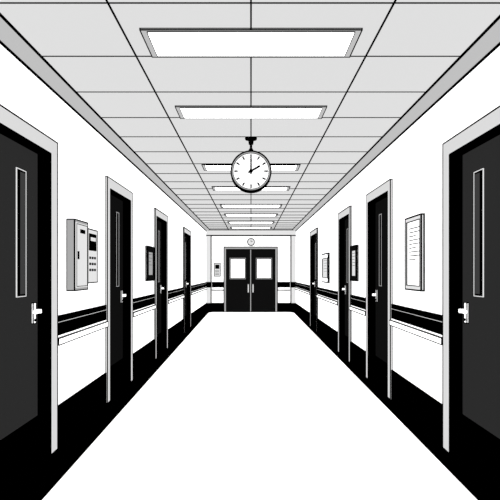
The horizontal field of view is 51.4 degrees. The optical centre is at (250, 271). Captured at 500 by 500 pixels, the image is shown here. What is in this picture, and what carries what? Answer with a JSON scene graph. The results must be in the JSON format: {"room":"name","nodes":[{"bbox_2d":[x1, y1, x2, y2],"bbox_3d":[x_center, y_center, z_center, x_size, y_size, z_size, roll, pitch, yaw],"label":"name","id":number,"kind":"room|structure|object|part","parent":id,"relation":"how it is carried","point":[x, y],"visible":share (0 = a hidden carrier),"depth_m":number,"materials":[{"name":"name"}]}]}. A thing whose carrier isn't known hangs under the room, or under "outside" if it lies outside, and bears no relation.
{"room":"hospital corridor","nodes":[
{"label":"hospital corridor","id":0,"kind":"room"},
{"bbox_2d":[0,44,205,404],"bbox_3d":[-1.445,-0.034,7.575,0.150,2.533,17.150,0,0,0],"label":"wall","id":1,"kind":"structure","parent":0,"point":[85,157],"depth_m":4.44,"materials":[{"name":"white paint"}]},
{"bbox_2d":[0,134,41,486],"bbox_3d":[-1.434,0.217,3.035,0.102,2.019,0.920,0,0,0],"label":"leaf","id":2,"kind":"object","parent":1,"relation":"attached to","point":[18,336],"depth_m":3.17,"materials":[{"name":"black wood"}]},
{"bbox_2d":[16,167,25,296],"bbox_3d":[-1.432,-0.242,3.240,0.007,0.795,0.135,0,0,0],"label":"window","id":3,"kind":"structure","parent":2,"relation":"attached to","point":[20,174],"depth_m":3.23,"materials":[{"name":"black glass"}]},
{"bbox_3d":[-1.410,0.271,3.389,0.056,0.141,0.112,0,0,0],"label":"handle","id":4,"kind":"part","parent":2,"relation":"part of","materials":[{"name":"white metal"}]},
{"bbox_2d":[0,104,57,499],"bbox_3d":[-1.431,0.168,3.035,0.175,2.138,1.178,0,0,0],"label":"frame","id":5,"kind":"object","parent":1,"relation":"attached to","point":[13,127],"visible":0.99,"depth_m":3.50,"materials":[{"name":"grey metal"}]},
{"bbox_2d":[66,219,87,290],"bbox_3d":[-1.335,-0.127,4.015,0.078,0.539,0.319,0,0,0],"label":"electrical panel","id":6,"kind":"object","parent":1,"relation":"attached to","point":[76,230],"visible":1,"depth_m":3.89,"materials":[{"name":"grey metal"}]},
{"bbox_2d":[88,228,97,282],"bbox_3d":[-1.345,-0.132,4.345,0.058,0.449,0.279,0,0,0],"label":"control panel","id":7,"kind":"object","parent":1,"relation":"attached to","point":[92,234],"visible":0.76,"depth_m":4.35,"materials":[{"name":"grey plastic"}]},
{"bbox_2d":[0,13,209,230],"bbox_3d":[-1.319,-1.272,7.500,0.134,0.067,17.000,0,0,0],"label":"crown molding","id":8,"kind":"structure","parent":1,"relation":"attached to","point":[11,39],"depth_m":3.80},
{"bbox_2d":[111,195,125,391],"bbox_3d":[-1.434,0.217,5.400,0.102,2.019,0.840,0,0,0],"label":"leaf","id":9,"kind":"object","parent":1,"relation":"attached to","point":[116,204],"depth_m":5.55,"materials":[{"name":"black wood"}]},
{"bbox_2d":[115,212,118,286],"bbox_3d":[-1.432,-0.242,5.566,0.008,0.796,0.133,0,0,0],"label":"window","id":10,"kind":"structure","parent":9,"relation":"attached to","point":[116,213],"depth_m":5.53,"materials":[{"name":"black glass"}]},
{"bbox_3d":[-1.410,0.271,5.714,0.056,0.141,0.112,0,0,0],"label":"handle","id":11,"kind":"part","parent":9,"relation":"part of","materials":[{"name":"white metal"}]},
{"bbox_2d":[105,176,132,402],"bbox_3d":[-1.431,0.168,5.400,0.175,2.138,1.048,0,0,0],"label":"frame","id":12,"kind":"object","parent":1,"relation":"attached to","point":[113,188],"visible":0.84,"depth_m":5.82,"materials":[{"name":"grey metal"}]},
{"bbox_2d":[58,303,206,446],"bbox_3d":[-1.363,1.089,7.500,0.015,0.288,17.000,0,0,0],"label":"baseboard","id":13,"kind":"structure","parent":1,"relation":"attached to","point":[73,412],"depth_m":4.50,"materials":[{"name":"black"}]},
{"bbox_2d":[58,282,206,345],"bbox_3d":[-1.350,0.414,7.487,0.040,0.213,16.975,0,0,0],"label":"handrail","id":14,"kind":"object","parent":1,"relation":"attached to","point":[72,326],"visible":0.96,"depth_m":4.51,"materials":[{"name":"black"}]},
{"bbox_2d":[145,246,154,280],"bbox_3d":[-1.353,-0.112,6.980,0.034,0.462,0.492,0,0,0],"label":"picture frame","id":15,"kind":"object","parent":1,"relation":"attached to","point":[149,250],"visible":1,"depth_m":6.93,"materials":[{"name":"black"}]},
{"bbox_2d":[157,220,161,351],"bbox_3d":[-1.458,0.217,7.870,0.054,2.019,0.900,0,0,0],"label":"leaf","id":16,"kind":"object","parent":1,"relation":"attached to","point":[159,333],"visible":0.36,"depth_m":8.13,"materials":[{"name":"black wood"}]},
{"bbox_2d":[158,231,159,281],"bbox_3d":[-1.432,-0.242,8.066,0.008,0.796,0.133,0,0,0],"label":"window","id":17,"kind":"structure","parent":16,"relation":"attached to","point":[158,231],"depth_m":8.08,"materials":[{"name":"black glass"}]},
{"bbox_2d":[154,208,167,358],"bbox_3d":[-1.430,0.168,7.870,0.177,2.142,1.112,0,0,0],"label":"frame","id":18,"kind":"object","parent":1,"relation":"attached to","point":[160,216],"visible":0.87,"depth_m":8.32,"materials":[{"name":"grey wood"}]},
{"bbox_2d":[185,236,186,327],"bbox_3d":[-1.458,0.217,11.050,0.054,2.019,1.000,0,0,0],"label":"leaf","id":19,"kind":"object","parent":1,"relation":"attached to","point":[185,236],"visible":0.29,"depth_m":11.39,"materials":[{"name":"black wood"}]},
{"bbox_2d":[185,243,185,278],"bbox_3d":[-1.432,-0.242,11.296,0.008,0.796,0.133,0,0,0],"label":"window","id":20,"kind":"structure","parent":19,"relation":"attached to","point":[185,243],"depth_m":11.36,"materials":[{"name":"black glass"}]},
{"bbox_2d":[183,227,190,332],"bbox_3d":[-1.429,0.168,11.050,0.180,2.148,1.218,0,0,0],"label":"frame","id":21,"kind":"object","parent":1,"relation":"attached to","point":[186,232],"visible":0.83,"depth_m":11.55,"materials":[{"name":"grey"}]},
{"bbox_2d":[0,0,499,227],"bbox_3d":[0.000,-1.350,7.575,3.040,0.100,17.150,0,0,0],"label":"ceiling","id":22,"kind":"structure","parent":0,"point":[51,29],"depth_m":3.46,"materials":[{"name":"grey tile"}]},
{"bbox_2d":[0,0,499,229],"bbox_3d":[0.000,-1.292,7.430,2.524,0.016,16.860,0,0,0],"label":"grid","id":23,"kind":"object","parent":22,"relation":"attached to","point":[106,2],"visible":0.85,"depth_m":4.02,"materials":[{"name":"black metal"}]},
{"bbox_2d":[230,136,271,192],"bbox_3d":[0.000,-1.036,5.040,0.396,0.529,0.120,0,0,0],"label":"wall clock","id":24,"kind":"object","parent":22,"relation":"hanging from","point":[250,171],"visible":1,"depth_m":5.00,"materials":[{"name":"white"}]},
{"bbox_2d":[139,28,362,57],"bbox_3d":[0.000,-1.293,2.945,1.190,0.018,0.356,0,0,0],"label":"ceiling light","id":25,"kind":"object","parent":22,"relation":"in","point":[160,42],"depth_m":2.91,"materials":[{"name":"white plastic"}]},
{"bbox_2d":[175,105,326,118],"bbox_3d":[0.000,-1.293,4.215,1.190,0.018,0.316,0,0,0],"label":"ceiling light","id":26,"kind":"object","parent":22,"relation":"in","point":[184,111],"depth_m":4.17,"materials":[{"name":"white plastic"}]},
{"bbox_2d":[201,164,300,170],"bbox_3d":[0.000,-1.293,6.425,1.192,0.020,0.358,0,0,0],"label":"ceiling light","id":27,"kind":"object","parent":22,"relation":"in","point":[206,167],"depth_m":6.40,"materials":[{"name":"white plastic"}]},
{"bbox_2d":[212,186,289,190],"bbox_3d":[0.000,-1.293,8.050,1.194,0.022,0.350,0,0,0],"label":"ceiling light","id":28,"kind":"object","parent":22,"relation":"in","point":[215,188],"depth_m":8.01,"materials":[{"name":"white plastic"}]},
{"bbox_2d":[220,204,281,207],"bbox_3d":[0.000,-1.293,10.170,1.197,0.024,0.473,0,0,0],"label":"ceiling light","id":29,"kind":"object","parent":22,"relation":"in","point":[221,205],"depth_m":10.09,"materials":[{"name":"white plastic"}]},
{"bbox_2d":[224,213,277,215],"bbox_3d":[0.000,-1.294,11.775,1.199,0.026,0.465,0,0,0],"label":"ceiling light","id":30,"kind":"object","parent":22,"relation":"in","point":[226,214],"depth_m":11.63,"materials":[{"name":"white plastic"}]},
{"bbox_2d":[228,221,273,223],"bbox_3d":[0.000,-1.294,13.550,1.201,0.028,0.517,0,0,0],"label":"ceiling light","id":31,"kind":"object","parent":22,"relation":"in","point":[229,222],"depth_m":13.51,"materials":[{"name":"white plastic"}]},
{"bbox_2d":[230,227,271,228],"bbox_3d":[0.000,-1.294,15.150,1.203,0.030,0.519,0,0,0],"label":"ceiling light","id":32,"kind":"object","parent":22,"relation":"in","point":[230,227],"depth_m":15.03,"materials":[{"name":"white plastic"}]},
{"bbox_2d":[250,250,250,311],"bbox_3d":[-0.010,0.266,16.030,0.024,1.926,0.060,0,0,0],"label":"astragal","id":33,"kind":"object","parent":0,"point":[250,250],"visible":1,"depth_m":16.00,"materials":[{"name":"black metal"}]},
{"bbox_2d":[212,236,289,302],"bbox_3d":[0.000,-0.034,16.075,2.740,2.533,0.150,0,0,0],"label":"wall","id":34,"kind":"structure","parent":0,"point":[218,242],"depth_m":16.00,"materials":[{"name":"white paint"}]},
{"bbox_2d":[214,263,220,276],"bbox_3d":[-1.035,-0.067,15.990,0.210,0.420,0.040,0,0,0],"label":"control panel","id":35,"kind":"object","parent":34,"relation":"attached to","point":[217,266],"visible":1,"depth_m":15.97,"materials":[{"name":"grey plastic"}]},
{"bbox_2d":[227,250,249,311],"bbox_3d":[-0.391,0.266,16.004,0.738,1.926,0.112,0,0,0],"label":"leaf","id":36,"kind":"object","parent":34,"relation":"attached to","point":[238,261],"visible":1,"depth_m":16.01,"materials":[{"name":"black"}]},
{"bbox_2d":[206,229,295,311],"bbox_3d":[0.000,-0.034,15.930,2.740,2.533,0.140,0,0,0],"label":"trim","id":37,"kind":"structure","parent":34,"relation":"attached to","point":[212,232],"depth_m":15.88,"materials":[{"name":"white paint"}]},
{"bbox_2d":[224,247,277,311],"bbox_3d":[-0.010,0.233,16.003,1.666,2.026,0.113,0,0,0],"label":"frame","id":38,"kind":"object","parent":34,"relation":"attached to","point":[225,248],"visible":0.94,"depth_m":15.96,"materials":[{"name":"black"}]},
{"bbox_2d":[212,303,289,311],"bbox_3d":[0.000,1.091,15.992,2.740,0.285,0.015,0,0,0],"label":"baseboard","id":39,"kind":"structure","parent":34,"relation":"attached to","point":[216,307],"depth_m":15.99,"materials":[{"name":"black"}]},
{"bbox_2d":[212,282,289,290],"bbox_3d":[0.000,0.438,15.980,2.400,0.270,0.040,0,0,0],"label":"trim","id":40,"kind":"structure","parent":34,"relation":"attached to","point":[214,284],"depth_m":15.96,"materials":[{"name":"black"}]},
{"bbox_2d":[247,238,254,245],"bbox_3d":[0.000,-0.922,15.960,0.240,0.240,0.069,0,0,0],"label":"round clock","id":41,"kind":"object","parent":34,"relation":"attached to","point":[250,241],"visible":1,"depth_m":15.93,"materials":[{"name":"white"}]},
{"bbox_2d":[251,250,274,311],"bbox_3d":[0.371,0.266,16.004,0.738,1.926,0.112,0,0,0],"label":"leaf","id":42,"kind":"object","parent":34,"relation":"attached to","point":[262,261],"visible":1,"depth_m":16.01,"materials":[{"name":"black"}]},
{"bbox_2d":[42,312,476,499],"bbox_3d":[0.000,1.283,7.575,3.040,0.100,17.150,0,0,0],"label":"floor","id":43,"kind":"structure","parent":0,"point":[249,405],"depth_m":4.00,"materials":[{"name":"white plastic"}]},
{"bbox_2d":[2,312,208,499],"bbox_3d":[-1.227,1.231,7.500,0.286,0.004,17.000,0,0,0],"label":"floor border","id":44,"kind":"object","parent":43,"relation":"on","point":[39,483],"depth_m":3.79,"materials":[{"name":"black"}]},
{"bbox_2d":[294,312,499,499],"bbox_3d":[1.287,1.231,7.500,0.167,0.004,17.000,0,0,0],"label":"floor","id":45,"kind":"structure","parent":43,"relation":"on","point":[469,481],"depth_m":3.83,"materials":[{"name":"black"}]},
{"bbox_2d":[296,46,499,402],"bbox_3d":[1.445,-0.034,7.575,0.150,2.533,17.150,0,0,0],"label":"wall","id":46,"kind":"structure","parent":0,"point":[413,162],"depth_m":4.38,"materials":[{"name":"white paint"}]},
{"bbox_2d":[310,228,317,331],"bbox_3d":[1.429,0.168,11.225,0.180,2.148,1.268,0,0,0],"label":"frame","id":47,"kind":"object","parent":46,"relation":"attached to","point":[313,233],"visible":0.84,"depth_m":11.75,"materials":[{"name":"grey"}]},
{"bbox_2d":[314,236,315,326],"bbox_3d":[1.458,0.217,11.225,0.054,2.019,1.050,0,0,0],"label":"leaf","id":48,"kind":"object","parent":46,"relation":"attached to","point":[315,236],"visible":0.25,"depth_m":11.57,"materials":[{"name":"black wood"}]},
{"bbox_2d":[315,243,315,278],"bbox_3d":[1.432,-0.242,11.496,0.008,0.796,0.133,0,0,0],"label":"window","id":49,"kind":"structure","parent":48,"relation":"attached to","point":[315,243],"depth_m":11.54,"materials":[{"name":"black glass"}]},
{"bbox_2d":[322,253,329,282],"bbox_3d":[1.353,-0.072,9.425,0.042,0.530,0.770,0,0,0],"label":"framed certificate","id":50,"kind":"object","parent":46,"relation":"attached to","point":[326,256],"visible":1,"depth_m":9.32,"materials":[{"name":"grey"}]},
{"bbox_2d":[338,206,351,361],"bbox_3d":[1.431,0.168,7.560,0.177,2.142,0.992,0,0,0],"label":"frame","id":51,"kind":"object","parent":46,"relation":"attached to","point":[345,214],"visible":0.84,"depth_m":7.95,"materials":[{"name":"grey wood"}]},
{"bbox_2d":[345,219,347,354],"bbox_3d":[1.458,0.217,7.560,0.054,2.019,0.780,0,0,0],"label":"leaf","id":52,"kind":"object","parent":46,"relation":"attached to","point":[346,220],"visible":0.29,"depth_m":7.81,"materials":[{"name":"black wood"}]},
{"bbox_2d":[347,229,347,282],"bbox_3d":[1.432,-0.242,7.697,0.008,0.796,0.133,0,0,0],"label":"window","id":53,"kind":"structure","parent":52,"relation":"attached to","point":[347,229],"depth_m":7.71,"materials":[{"name":"black glass"}]},
{"bbox_2d":[350,245,358,280],"bbox_3d":[1.353,-0.115,6.820,0.034,0.467,0.412,0,0,0],"label":"framed poster","id":54,"kind":"object","parent":46,"relation":"attached to","point":[354,250],"visible":1,"depth_m":6.80,"materials":[{"name":"black paper"}]},
{"bbox_2d":[295,303,441,444],"bbox_3d":[1.363,1.089,7.500,0.015,0.288,17.000,0,0,0],"label":"baseboard","id":55,"kind":"structure","parent":46,"relation":"attached to","point":[419,405],"depth_m":4.53,"materials":[{"name":"black"}]},
{"bbox_2d":[295,282,441,344],"bbox_3d":[1.350,0.414,7.487,0.040,0.213,16.975,0,0,0],"label":"handrail","id":56,"kind":"object","parent":46,"relation":"attached to","point":[426,325],"visible":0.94,"depth_m":4.54,"materials":[{"name":"black"}]},
{"bbox_2d":[366,179,392,398],"bbox_3d":[1.431,0.168,5.560,0.175,2.139,1.069,0,0,0],"label":"frame","id":57,"kind":"object","parent":46,"relation":"attached to","point":[384,190],"visible":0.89,"depth_m":5.99,"materials":[{"name":"grey"}]},
{"bbox_2d":[372,197,386,387],"bbox_3d":[1.434,0.217,5.560,0.102,2.019,0.860,0,0,0],"label":"leaf","id":58,"kind":"object","parent":46,"relation":"attached to","point":[381,206],"depth_m":5.70,"materials":[{"name":"black"}]},
{"bbox_3d":[1.410,0.271,5.884,0.056,0.141,0.112,0,0,0],"label":"handle","id":59,"kind":"part","parent":58,"relation":"part of","materials":[{"name":"white metal"}]},
{"bbox_2d":[379,214,382,285],"bbox_3d":[1.432,-0.242,5.737,0.008,0.796,0.133,0,0,0],"label":"window","id":60,"kind":"structure","parent":58,"relation":"attached to","point":[380,215],"depth_m":5.71,"materials":[{"name":"black glass"}]},
{"bbox_2d":[292,15,499,230],"bbox_3d":[1.319,-1.272,7.500,0.134,0.067,17.000,0,0,0],"label":"crown molding","id":61,"kind":"structure","parent":46,"relation":"attached to","point":[488,41],"depth_m":3.83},
{"bbox_2d":[404,213,424,291],"bbox_3d":[1.353,-0.154,4.310,0.034,0.617,0.432,0,0,0],"label":"framed notice","id":62,"kind":"object","parent":46,"relation":"attached to","point":[414,226],"visible":1,"depth_m":4.28,"materials":[{"name":"white paper"}]},
{"bbox_2d":[442,105,499,498],"bbox_3d":[1.431,0.168,3.050,0.175,2.138,1.208,0,0,0],"label":"frame","id":63,"kind":"object","parent":46,"relation":"attached to","point":[486,128],"visible":1,"depth_m":3.52,"materials":[{"name":"grey"}]},
{"bbox_2d":[458,135,499,484],"bbox_3d":[1.434,0.217,3.050,0.102,2.019,0.950,0,0,0],"label":"leaf","id":64,"kind":"object","parent":46,"relation":"attached to","point":[481,336],"depth_m":3.20,"materials":[{"name":"black wood"}]},
{"bbox_3d":[1.410,0.271,3.419,0.056,0.141,0.112,0,0,0],"label":"handle","id":65,"kind":"part","parent":64,"relation":"part of","materials":[{"name":"white metal"}]},
{"bbox_2d":[474,168,483,296],"bbox_3d":[1.432,-0.242,3.270,0.007,0.795,0.135,0,0,0],"label":"window","id":66,"kind":"structure","parent":64,"relation":"attached to","point":[478,175],"depth_m":3.25,"materials":[{"name":"black glass"}]}
]}

